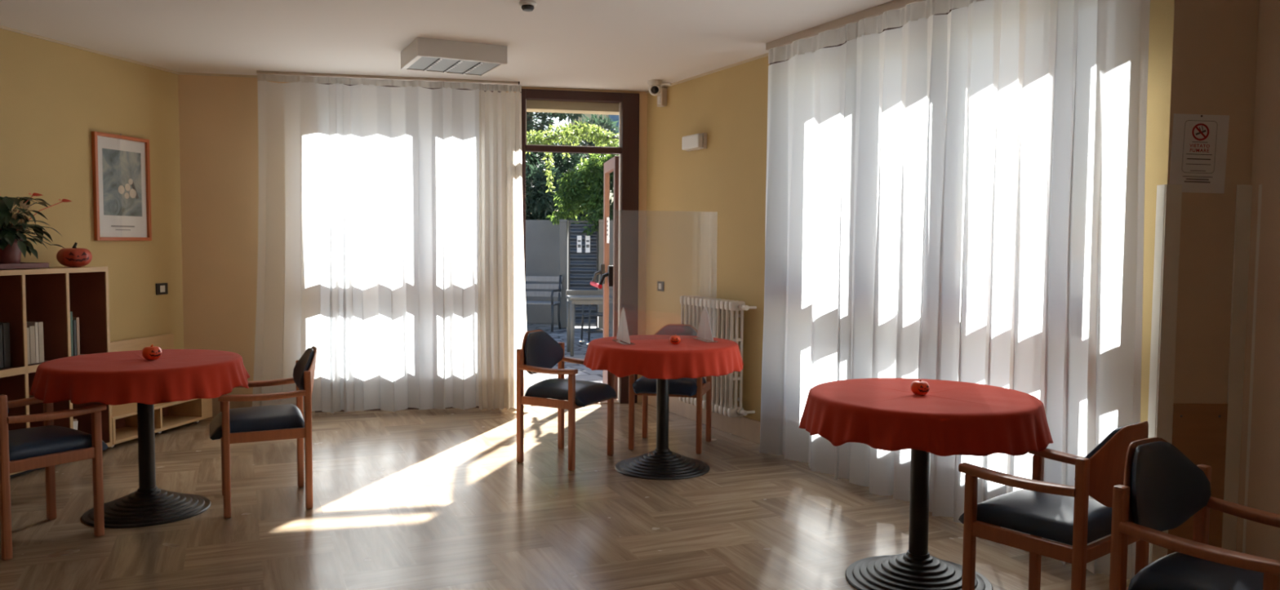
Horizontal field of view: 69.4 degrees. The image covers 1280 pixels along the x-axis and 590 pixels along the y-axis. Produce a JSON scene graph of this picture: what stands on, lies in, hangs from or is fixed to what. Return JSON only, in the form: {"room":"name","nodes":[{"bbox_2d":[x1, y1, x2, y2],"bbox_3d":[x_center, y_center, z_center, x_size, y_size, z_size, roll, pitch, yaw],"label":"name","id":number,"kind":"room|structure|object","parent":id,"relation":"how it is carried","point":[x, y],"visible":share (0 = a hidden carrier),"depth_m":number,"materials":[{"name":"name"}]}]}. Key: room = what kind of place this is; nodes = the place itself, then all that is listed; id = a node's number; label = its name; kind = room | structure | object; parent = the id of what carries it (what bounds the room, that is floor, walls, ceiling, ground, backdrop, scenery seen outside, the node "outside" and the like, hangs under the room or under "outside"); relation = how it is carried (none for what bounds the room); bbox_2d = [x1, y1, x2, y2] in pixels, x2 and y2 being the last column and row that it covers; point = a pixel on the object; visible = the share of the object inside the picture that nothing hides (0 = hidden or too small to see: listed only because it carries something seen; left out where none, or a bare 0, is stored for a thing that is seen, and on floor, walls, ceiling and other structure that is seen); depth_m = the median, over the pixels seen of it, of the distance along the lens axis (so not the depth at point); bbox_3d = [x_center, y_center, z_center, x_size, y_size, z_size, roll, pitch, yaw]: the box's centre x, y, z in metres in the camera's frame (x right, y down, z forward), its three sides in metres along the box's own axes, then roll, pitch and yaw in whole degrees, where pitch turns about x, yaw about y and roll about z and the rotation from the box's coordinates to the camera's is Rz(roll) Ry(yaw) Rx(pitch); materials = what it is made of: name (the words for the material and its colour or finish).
{"room":"care facility","nodes":[
{"label":"care facility","id":0,"kind":"room"},
{"bbox_2d":[0,28,183,349],"bbox_3d":[-4.512,-0.114,2.450,0.180,2.620,9.436,1,3,11],"label":"wall","id":1,"kind":"structure","parent":0,"point":[53,95],"depth_m":6.16,"materials":[{"name":"yellow paint"}]},
{"bbox_2d":[0,25,178,74],"bbox_3d":[-4.408,-1.412,2.356,0.014,0.016,9.436,1,3,11],"label":"trim","id":2,"kind":"structure","parent":1,"relation":"attached to","point":[1,26],"depth_m":6.08,"materials":[{"name":"beige"}]},
{"bbox_2d":[91,131,151,240],"bbox_3d":[-3.598,-0.750,6.429,0.026,0.742,0.512,1,3,11],"label":"framed print","id":3,"kind":"object","parent":1,"relation":"attached to","point":[121,164],"visible":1,"depth_m":6.42,"materials":[{"name":"paper"}]},
{"bbox_2d":[155,282,168,294],"bbox_3d":[-3.539,-0.046,6.841,0.013,0.085,0.118,1,3,11],"label":"light switch","id":4,"kind":"object","parent":1,"relation":"attached to","point":[161,288],"visible":1,"depth_m":6.83,"materials":[{"name":"black plastic"}]},
{"bbox_2d":[177,74,647,403],"bbox_3d":[-1.839,-0.387,7.489,3.826,2.620,0.180,0,3,-12],"label":"wall","id":5,"kind":"structure","parent":0,"point":[218,115],"depth_m":7.10,"materials":[{"name":"paint"}]},
{"bbox_2d":[178,71,257,77],"bbox_3d":[-3.183,-1.674,7.032,0.620,0.016,0.014,0,3,-12],"label":"trim","id":6,"kind":"structure","parent":5,"relation":"attached to","point":[180,73],"depth_m":7.02,"materials":[{"name":"beige"}]},
{"bbox_2d":[212,397,315,415],"bbox_3d":[-3.040,0.863,7.214,0.950,0.140,0.012,0,3,-12],"label":"baseboard","id":7,"kind":"structure","parent":5,"relation":"attached to","point":[215,404],"depth_m":7.18,"materials":[{"name":"wood"}]},
{"bbox_2d":[315,83,501,412],"bbox_3d":[-1.855,-0.374,7.432,1.470,2.600,0.075,0,3,-12],"label":"window","id":8,"kind":"structure","parent":5,"relation":"in","point":[408,408],"depth_m":7.41,"materials":[{"name":"brown paint"}]},
{"bbox_2d":[526,99,618,115],"bbox_3d":[-0.543,-1.619,7.772,1.040,0.155,0.190,0,3,-12],"label":"trim","id":9,"kind":"structure","parent":5,"relation":"attached to","point":[542,106],"depth_m":7.70,"materials":[{"name":"beige"}]},
{"bbox_2d":[520,88,639,404],"bbox_3d":[-0.592,-0.393,8.085,1.000,2.620,0.880,0,3,-12],"label":"door","id":10,"kind":"structure","parent":5,"relation":"in","point":[623,276],"depth_m":7.73,"materials":[{"name":"brown paint"}]},
{"bbox_2d":[606,217,608,243],"bbox_3d":[-0.298,-0.592,8.442,0.002,0.235,0.170,0,3,-9],"label":"paper notice","id":11,"kind":"object","parent":10,"relation":"attached to","point":[607,218],"visible":1,"depth_m":8.41,"materials":[{"name":"white paper"}]},
{"bbox_2d":[0,0,926,91],"bbox_3d":[-1.290,-1.476,2.672,9.000,0.120,10.505,0,3,0],"label":"ceiling","id":12,"kind":"structure","parent":0,"point":[615,45],"depth_m":5.54,"materials":[{"name":"white paint"}]},
{"bbox_2d":[256,70,519,84],"bbox_3d":[-1.904,-1.667,7.087,1.948,0.022,0.034,0,3,-12],"label":"rail","id":13,"kind":"object","parent":12,"relation":"attached to","point":[257,71],"visible":1,"depth_m":7.07,"materials":[{"name":"beige plastic"}]},
{"bbox_2d":[252,74,480,413],"bbox_3d":[-2.103,-0.373,7.150,1.737,2.573,0.113,0,3,-12],"label":"curtain","id":14,"kind":"object","parent":13,"relation":"hanging from","point":[368,209],"visible":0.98,"depth_m":7.15,"materials":[{"name":"fabric"}]},
{"bbox_2d":[478,84,530,410],"bbox_3d":[-1.070,-0.364,7.296,0.412,2.563,0.077,0,3,-14],"label":"curtain","id":15,"kind":"object","parent":13,"relation":"hanging from","point":[502,313],"visible":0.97,"depth_m":7.30,"materials":[{"name":"fabric"}]},
{"bbox_2d":[400,36,507,76],"bbox_3d":[-1.226,-1.554,6.062,0.575,0.116,0.525,-1,4,-26],"label":"ceiling lamp","id":16,"kind":"object","parent":12,"relation":"attached to","point":[423,54],"visible":1,"depth_m":5.90,"materials":[{"name":"white plastic"}]},
{"bbox_2d":[518,0,536,11],"bbox_3d":[-0.589,-1.516,4.851,0.094,0.044,0.094,0,3,0],"label":"dome security camera","id":17,"kind":"object","parent":12,"relation":"attached to","point":[526,5],"visible":1,"depth_m":4.82,"materials":[{"name":"white plastic"}]},
{"bbox_2d":[647,79,671,95],"bbox_3d":[0.149,-1.612,7.199,0.186,0.114,0.120,0,3,0],"label":"security camera","id":18,"kind":"object","parent":12,"relation":"attached to","point":[655,85],"visible":1,"depth_m":7.16,"materials":[{"name":"white plastic"}]},
{"bbox_2d":[765,0,924,49],"bbox_3d":[1.376,-1.491,4.652,0.034,0.047,2.588,-1,4,-26],"label":"rail","id":19,"kind":"object","parent":12,"relation":"attached to","point":[878,10],"visible":1,"depth_m":5.14,"materials":[{"name":"beige plastic"}]},
{"bbox_2d":[760,0,1150,580],"bbox_3d":[1.376,-0.195,4.721,0.112,2.548,2.666,-1,4,-26],"label":"curtain","id":20,"kind":"object","parent":19,"relation":"hanging from","point":[958,195],"visible":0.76,"depth_m":4.39,"materials":[{"name":"fabric"}]},
{"bbox_2d":[0,398,1130,589],"bbox_3d":[-1.321,1.202,2.783,10.444,0.001,11.252,0,3,0],"label":"floor","id":21,"kind":"structure","parent":0,"point":[430,499],"depth_m":4.53,"materials":[{"name":"wood"}]},
{"bbox_2d":[0,394,108,560],"bbox_3d":[-2.774,0.710,4.192,0.523,0.798,0.521,3,4,33],"label":"armchair","id":22,"kind":"object","parent":21,"relation":"on","point":[46,441],"visible":0.98,"depth_m":4.11,"materials":[{"name":"brown wood"}]},
{"bbox_2d":[0,266,112,477],"bbox_3d":[-3.701,0.453,5.180,0.308,1.185,1.584,1,3,11],"label":"bookcase","id":23,"kind":"object","parent":21,"relation":"on","point":[48,295],"visible":0.55,"depth_m":5.61,"materials":[{"name":"brown wood"}]},
{"bbox_2d":[0,324,3,368],"bbox_3d":[-3.680,0.291,5.199,0.180,0.245,0.042,1,3,11],"label":"book","id":24,"kind":"object","parent":23,"relation":"on","point":[1,326],"visible":1,"depth_m":5.19,"materials":[{"name":"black paper"}]},
{"bbox_2d":[0,322,10,368],"bbox_3d":[-3.671,0.283,5.246,0.180,0.255,0.042,1,3,11],"label":"book","id":25,"kind":"object","parent":23,"relation":"on","point":[6,326],"visible":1,"depth_m":5.22,"materials":[{"name":"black paper"}]},
{"bbox_2d":[0,262,48,269],"bbox_3d":[-3.680,-0.167,5.310,0.244,0.030,0.440,1,3,11],"label":"tray","id":26,"kind":"object","parent":23,"relation":"on","point":[22,265],"visible":0.82,"depth_m":5.33,"materials":[{"name":"red wood"}]},
{"bbox_2d":[0,238,22,264],"bbox_3d":[-3.675,-0.248,5.329,0.214,0.156,0.214,1,3,11],"label":"pot","id":27,"kind":"object","parent":26,"relation":"on","point":[8,254],"depth_m":5.28,"materials":[{"name":"red ceramic"}]},
{"bbox_2d":[0,192,72,264],"bbox_3d":[-3.617,-0.385,5.363,0.386,0.428,0.786,1,3,11],"label":"anthurium","id":28,"kind":"object","parent":26,"relation":"on","point":[13,243],"visible":0.98,"depth_m":5.29,"materials":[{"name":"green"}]},
{"bbox_2d":[28,192,42,196],"bbox_3d":[-3.573,-0.594,5.463,0.036,0.022,0.100,1,3,11],"label":"flower","id":29,"kind":"object","parent":28,"relation":"on","point":[36,194],"depth_m":5.47,"materials":[{"name":"red plant"}]},
{"bbox_2d":[58,199,72,202],"bbox_3d":[-3.539,-0.582,5.687,0.036,0.022,0.100,1,3,11],"label":"flower","id":30,"kind":"object","parent":28,"relation":"on","point":[63,200],"depth_m":5.69,"materials":[{"name":"red plant"}]},
{"bbox_2d":[26,327,30,364],"bbox_3d":[-3.639,0.295,5.381,0.170,0.215,0.030,1,3,11],"label":"book","id":31,"kind":"object","parent":23,"relation":"on","point":[28,328],"visible":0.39,"depth_m":5.37,"materials":[{"name":"white paper"}]},
{"bbox_2d":[26,325,35,364],"bbox_3d":[-3.632,0.290,5.417,0.170,0.222,0.034,1,3,11],"label":"book","id":32,"kind":"object","parent":23,"relation":"on","point":[32,328],"visible":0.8,"depth_m":5.40,"materials":[{"name":"white paper"}]},
{"bbox_2d":[26,322,39,363],"bbox_3d":[-3.626,0.279,5.445,0.170,0.240,0.020,1,3,11],"label":"book","id":33,"kind":"object","parent":23,"relation":"on","point":[35,324],"visible":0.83,"depth_m":5.42,"materials":[{"name":"white paper"}]},
{"bbox_2d":[26,321,44,363],"bbox_3d":[-3.625,0.278,5.476,0.180,0.240,0.034,1,3,11],"label":"book","id":34,"kind":"object","parent":23,"relation":"on","point":[41,344],"visible":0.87,"depth_m":5.46,"materials":[{"name":"white paper"}]},
{"bbox_2d":[70,311,73,356],"bbox_3d":[-3.575,0.243,5.695,0.170,0.285,0.020,1,3,11],"label":"book","id":35,"kind":"object","parent":23,"relation":"on","point":[71,313],"visible":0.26,"depth_m":5.68,"materials":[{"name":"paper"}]},
{"bbox_2d":[56,242,92,267],"bbox_3d":[-3.536,-0.251,5.772,0.189,0.156,0.192,-3,5,-43],"label":"jack o lantern","id":36,"kind":"object","parent":23,"relation":"on","point":[73,257],"visible":1,"depth_m":5.71,"materials":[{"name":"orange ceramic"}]},
{"bbox_2d":[72,320,76,355],"bbox_3d":[-3.570,0.269,5.722,0.170,0.230,0.018,1,3,11],"label":"book","id":37,"kind":"object","parent":23,"relation":"on","point":[73,321],"visible":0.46,"depth_m":5.70,"materials":[{"name":"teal paper"}]},
{"bbox_2d":[73,418,78,430],"bbox_3d":[-3.628,0.869,5.760,0.184,0.180,0.121,1,3,11],"label":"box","id":38,"kind":"object","parent":23,"relation":"on","point":[75,422],"visible":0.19,"depth_m":5.78,"materials":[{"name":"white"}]},
{"bbox_2d":[72,317,79,355],"bbox_3d":[-3.566,0.260,5.745,0.170,0.245,0.022,1,3,11],"label":"book","id":39,"kind":"object","parent":23,"relation":"on","point":[77,335],"visible":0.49,"depth_m":5.72,"materials":[{"name":"white paper"}]},
{"bbox_2d":[81,403,210,528],"bbox_3d":[-2.471,0.705,4.625,0.860,0.762,0.860,0,3,0],"label":"cafe table","id":40,"kind":"object","parent":21,"relation":"on","point":[150,505],"visible":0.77,"depth_m":4.58,"materials":[{"name":"black metal"}]},
{"bbox_2d":[29,349,250,405],"bbox_3d":[-2.469,0.402,4.593,0.972,0.168,0.977,0,3,0],"label":"tablecloth","id":41,"kind":"object","parent":40,"relation":"on","point":[123,377],"visible":0.96,"depth_m":4.29,"materials":[{"name":"red fabric"}]},
{"bbox_2d":[142,344,161,359],"bbox_3d":[-2.422,0.284,4.583,0.090,0.078,0.089,3,4,36],"label":"jack o lantern","id":42,"kind":"object","parent":41,"relation":"on","point":[151,353],"visible":1,"depth_m":4.55,"materials":[{"name":"orange plastic"}]},
{"bbox_2d":[110,333,212,447],"bbox_3d":[-3.455,0.645,6.458,0.318,0.654,0.985,1,3,11],"label":"bookshelf","id":43,"kind":"object","parent":21,"relation":"on","point":[167,415],"visible":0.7,"depth_m":6.53,"materials":[{"name":"brown wood"}]},
{"bbox_2d":[208,346,316,518],"bbox_3d":[-1.949,0.681,4.801,0.521,0.798,0.523,-1,4,-25],"label":"armchair","id":44,"kind":"object","parent":21,"relation":"on","point":[259,420],"visible":0.99,"depth_m":4.65,"materials":[{"name":"brown wood"}]},
{"bbox_2d":[516,329,617,471],"bbox_3d":[-0.461,0.634,5.788,0.521,0.798,0.523,2,4,29],"label":"armchair","id":45,"kind":"object","parent":21,"relation":"on","point":[540,353],"visible":0.98,"depth_m":5.68,"materials":[{"name":"black leather"}]},
{"bbox_2d":[614,378,709,479],"bbox_3d":[0.137,0.668,5.578,0.860,0.762,0.860,0,3,0],"label":"cafe table","id":46,"kind":"object","parent":21,"relation":"on","point":[660,464],"visible":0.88,"depth_m":5.53,"materials":[{"name":"black metal"}]},
{"bbox_2d":[582,334,743,379],"bbox_3d":[0.145,0.365,5.551,0.971,0.169,0.989,0,3,0],"label":"tablecloth","id":47,"kind":"object","parent":46,"relation":"on","point":[654,356],"visible":0.91,"depth_m":5.19,"materials":[{"name":"red fabric"}]},
{"bbox_2d":[612,210,718,345],"bbox_3d":[0.156,-0.112,5.543,0.655,0.783,0.280,-1,3,-18],"label":"screen","id":48,"kind":"object","parent":47,"relation":"on","point":[704,334],"visible":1,"depth_m":5.56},
{"bbox_2d":[669,334,680,344],"bbox_3d":[0.207,0.262,5.444,0.068,0.059,0.069,1,3,7],"label":"jack o lantern","id":49,"kind":"object","parent":47,"relation":"on","point":[674,340],"visible":1,"depth_m":5.42,"materials":[{"name":"orange plastic"}]},
{"bbox_2d":[628,324,711,453],"bbox_3d":[0.209,0.615,6.196,0.523,0.798,0.521,1,3,14],"label":"armchair","id":50,"kind":"object","parent":21,"relation":"on","point":[696,388],"visible":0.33,"depth_m":6.05,"materials":[{"name":"brown wood"}]},
{"bbox_2d":[844,448,992,589],"bbox_3d":[1.130,0.782,3.731,0.860,0.762,0.860,0,3,0],"label":"cafe table","id":51,"kind":"object","parent":21,"relation":"on","point":[916,569],"visible":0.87,"depth_m":3.70,"materials":[{"name":"black metal"}]},
{"bbox_2d":[799,377,1053,456],"bbox_3d":[1.133,0.476,3.715,0.968,0.163,0.969,0,3,0],"label":"tablecloth","id":52,"kind":"object","parent":51,"relation":"on","point":[953,418],"visible":0.95,"depth_m":3.40,"materials":[{"name":"red fabric"}]},
{"bbox_2d":[910,379,929,395],"bbox_3d":[1.116,0.368,3.686,0.073,0.064,0.075,0,3,-14],"label":"jack o lantern","id":53,"kind":"object","parent":52,"relation":"on","point":[917,388],"visible":1,"depth_m":3.66,"materials":[{"name":"orange plastic"}]},
{"bbox_2d":[958,421,1149,589],"bbox_3d":[1.433,0.798,3.184,0.523,0.798,0.521,-2,4,-38],"label":"armchair","id":54,"kind":"object","parent":21,"relation":"on","point":[1066,514],"visible":0.73,"depth_m":3.03,"materials":[{"name":"brown wood"}]},
{"bbox_2d":[1109,437,1279,589],"bbox_3d":[1.619,0.837,2.529,0.523,0.798,0.521,-2,4,-33],"label":"armchair","id":55,"kind":"object","parent":21,"relation":"on","point":[1162,489],"visible":1,"depth_m":2.56,"materials":[{"name":"black leather"}]},
{"bbox_2d":[645,0,1174,422],"bbox_3d":[1.162,-0.265,5.750,0.180,2.620,4.649,-1,4,-26],"label":"wall","id":56,"kind":"structure","parent":0,"point":[727,178],"depth_m":6.60,"materials":[{"name":"yellow paint"}]},
{"bbox_2d":[657,281,663,291],"bbox_3d":[0.167,-0.072,7.557,0.013,0.080,0.105,-1,4,-26],"label":"light switch","id":57,"kind":"object","parent":56,"relation":"attached to","point":[660,284],"visible":1,"depth_m":7.55,"materials":[{"name":"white plastic"}]},
{"bbox_2d":[657,87,666,106],"bbox_3d":[0.175,-1.589,7.425,0.055,0.145,0.085,-1,4,-26],"label":"sensor","id":58,"kind":"object","parent":56,"relation":"attached to","point":[662,96],"visible":0.94,"depth_m":7.39,"materials":[{"name":"beige plastic"}]},
{"bbox_2d":[681,133,706,151],"bbox_3d":[0.406,-1.152,6.957,0.072,0.115,0.270,-1,4,-26],"label":"emergency light","id":59,"kind":"object","parent":56,"relation":"attached to","point":[698,141],"visible":1,"depth_m":6.89,"materials":[{"name":"beige plastic"}]},
{"bbox_2d":[648,395,760,444],"bbox_3d":[0.441,0.892,7.044,0.014,0.150,1.780,-1,4,-26],"label":"baseboard","id":60,"kind":"structure","parent":56,"relation":"attached to","point":[748,428],"depth_m":6.71,"materials":[{"name":"stone"}]},
{"bbox_2d":[645,53,768,93],"bbox_3d":[0.509,-1.635,6.794,0.014,0.016,2.050,-1,4,-26],"label":"trim","id":61,"kind":"structure","parent":56,"relation":"attached to","point":[766,54],"depth_m":6.68,"materials":[{"name":"beige"}]},
{"bbox_2d":[679,295,756,417],"bbox_3d":[0.545,0.429,6.665,0.143,0.806,0.849,-1,4,-26],"label":"radiator","id":62,"kind":"object","parent":56,"relation":"attached to","point":[719,319],"visible":0.61,"depth_m":6.49,"materials":[{"name":"beige metal"}]},
{"bbox_2d":[769,8,956,64],"bbox_3d":[1.471,-0.210,5.006,0.075,2.600,2.660,-1,4,-26],"label":"window","id":63,"kind":"structure","parent":56,"relation":"in","point":[947,13],"depth_m":5.12,"materials":[{"name":"brown paint"}]},
{"bbox_2d":[1167,0,1259,404],"bbox_3d":[2.354,-0.144,3.797,0.625,2.620,0.400,0,3,0],"label":"wall pillar","id":64,"kind":"structure","parent":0,"point":[1215,42],"depth_m":3.58,"materials":[{"name":"paint"}]},
{"bbox_2d":[1147,184,1182,564],"bbox_3d":[2.061,0.334,3.650,0.063,1.530,0.065,0,3,0],"label":"guard","id":65,"kind":"object","parent":64,"relation":"attached to","point":[1169,197],"visible":0.56,"depth_m":3.61,"materials":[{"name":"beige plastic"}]},
{"bbox_2d":[1167,403,1227,555],"bbox_3d":[2.197,0.741,3.643,0.213,0.630,0.009,0,3,0],"label":"board","id":66,"kind":"object","parent":64,"relation":"attached to","point":[1199,430],"visible":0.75,"depth_m":3.63,"materials":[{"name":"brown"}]},
{"bbox_2d":[1168,113,1229,193],"bbox_3d":[2.161,-0.547,3.570,0.215,0.300,0.005,2,3,0],"label":"notice","id":67,"kind":"object","parent":64,"relation":"attached to","point":[1199,143],"visible":1,"depth_m":3.57,"materials":[{"name":"white paper"}]},
{"bbox_2d":[1184,141,1212,182],"bbox_3d":[2.160,-0.514,3.572,0.116,0.156,0.001,2,3,0],"label":"print","id":68,"kind":"object","parent":67,"relation":"attached to","point":[1192,141],"depth_m":3.57},
{"bbox_2d":[1221,184,1262,553],"bbox_3d":[2.339,0.339,3.594,0.066,1.530,0.059,0,3,0],"label":"guard","id":69,"kind":"object","parent":64,"relation":"attached to","point":[1244,192],"visible":0.53,"depth_m":3.60,"materials":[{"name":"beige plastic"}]},
{"bbox_2d":[1235,0,1279,560],"bbox_3d":[2.657,0.041,0.652,0.300,2.620,5.920,0,3,-3],"label":"wall","id":70,"kind":"structure","parent":0,"point":[1262,540],"depth_m":3.50,"materials":[{"name":"paint"}]},
{"label":"outside","id":71,"kind":"structure","parent":0,"visible":0},
{"bbox_2d":[526,288,603,386],"bbox_3d":[0.002,-0.310,30.032,90.000,0.050,89.000,0,3,0],"label":"ground","id":72,"kind":"structure","parent":71,"point":[584,374],"depth_m":11.79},
{"bbox_2d":[525,275,562,332],"bbox_3d":[-1.877,0.120,14.563,1.200,0.862,0.637,1,3,8],"label":"garden bench","id":73,"kind":"object","parent":72,"relation":"on","point":[556,289],"visible":0.44,"depth_m":14.72,"materials":[{"name":"grey metal"}]},
{"bbox_2d":[525,219,571,324],"bbox_3d":[-3.197,-0.407,15.701,4.200,1.750,0.206,0,3,0],"label":"wall","id":74,"kind":"structure","parent":72,"relation":"on","point":[542,237],"depth_m":15.59,"materials":[{"name":"grey concrete"}]},
{"bbox_2d":[559,219,568,328],"bbox_3d":[-1.233,-0.348,14.956,0.120,1.745,0.320,0,3,0],"label":"pier","id":75,"kind":"structure","parent":72,"relation":"on","point":[563,224],"depth_m":14.80,"materials":[{"name":"grey concrete"}]},
{"bbox_2d":[525,111,618,223],"bbox_3d":[-3.606,-3.726,21.358,6.973,7.730,4.324,0,3,0],"label":"pine tree","id":76,"kind":"object","parent":72,"relation":"on","point":[540,204],"visible":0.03,"depth_m":20.89,"materials":[{"name":"green plant"}]},
{"bbox_2d":[525,120,618,192],"bbox_3d":[-0.891,-1.318,16.353,3.067,3.525,0.676,0,3,0],"label":"climbing vine","id":77,"kind":"object","parent":72,"relation":"on","point":[585,131],"visible":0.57,"depth_m":16.21,"materials":[{"name":"green plant"}]},
{"bbox_2d":[546,144,618,236],"bbox_3d":[0.102,-1.628,15.196,3.304,4.296,1.176,0,3,-3],"label":"leafy bush","id":78,"kind":"object","parent":72,"relation":"on","point":[581,190],"visible":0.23,"depth_m":14.99,"materials":[{"name":"green plant"}]},
{"bbox_2d":[568,220,598,328],"bbox_3d":[-0.916,-0.333,14.906,0.475,1.725,0.060,0,3,-2],"label":"gate","id":79,"kind":"object","parent":72,"relation":"on","point":[582,266],"visible":0.76,"depth_m":14.89,"materials":[{"name":"grey metal"}]},
{"bbox_2d":[577,235,582,252],"bbox_3d":[-0.974,-0.817,14.836,0.075,0.270,0.003,0,3,-4],"label":"paper notice","id":80,"kind":"object","parent":79,"relation":"attached to","point":[579,237],"visible":1,"depth_m":14.84,"materials":[{"name":"white paper"}]},
{"bbox_2d":[585,235,590,253],"bbox_3d":[-0.839,-0.817,14.845,0.075,0.270,0.003,0,3,-4],"label":"paper notice","id":81,"kind":"object","parent":79,"relation":"attached to","point":[587,238],"visible":1,"depth_m":14.85,"materials":[{"name":"white paper"}]},
{"bbox_2d":[565,289,613,355],"bbox_3d":[-0.622,0.341,11.489,0.560,0.781,0.500,0,3,-10],"label":"garden table","id":82,"kind":"object","parent":72,"relation":"on","point":[576,297],"visible":0.75,"depth_m":11.30,"materials":[{"name":"grey metal"}]},
{"bbox_2d":[570,113,618,283],"bbox_3d":[1.233,-4.763,32.178,7.600,8.600,4.600,0,3,0],"label":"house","id":83,"kind":"structure","parent":72,"relation":"on","point":[615,117],"depth_m":30.21,"materials":[{"name":"beige"}]},
{"bbox_2d":[578,300,613,346],"bbox_3d":[-0.502,0.363,12.392,0.560,0.631,0.368,-1,4,-20],"label":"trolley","id":84,"kind":"object","parent":72,"relation":"on","point":[581,341],"visible":0.33,"depth_m":12.32,"materials":[{"name":"grey metal"}]},
{"bbox_2d":[585,313,603,331],"bbox_3d":[-0.503,0.369,12.392,0.440,0.230,0.300,-1,4,-20],"label":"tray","id":85,"kind":"object","parent":84,"relation":"on","point":[589,315],"depth_m":12.22,"materials":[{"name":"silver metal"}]},
{"bbox_2d":[598,219,613,328],"bbox_3d":[-0.453,-0.339,14.905,0.420,1.745,0.340,0,3,0],"label":"pier","id":86,"kind":"structure","parent":72,"relation":"on","point":[601,221],"depth_m":14.73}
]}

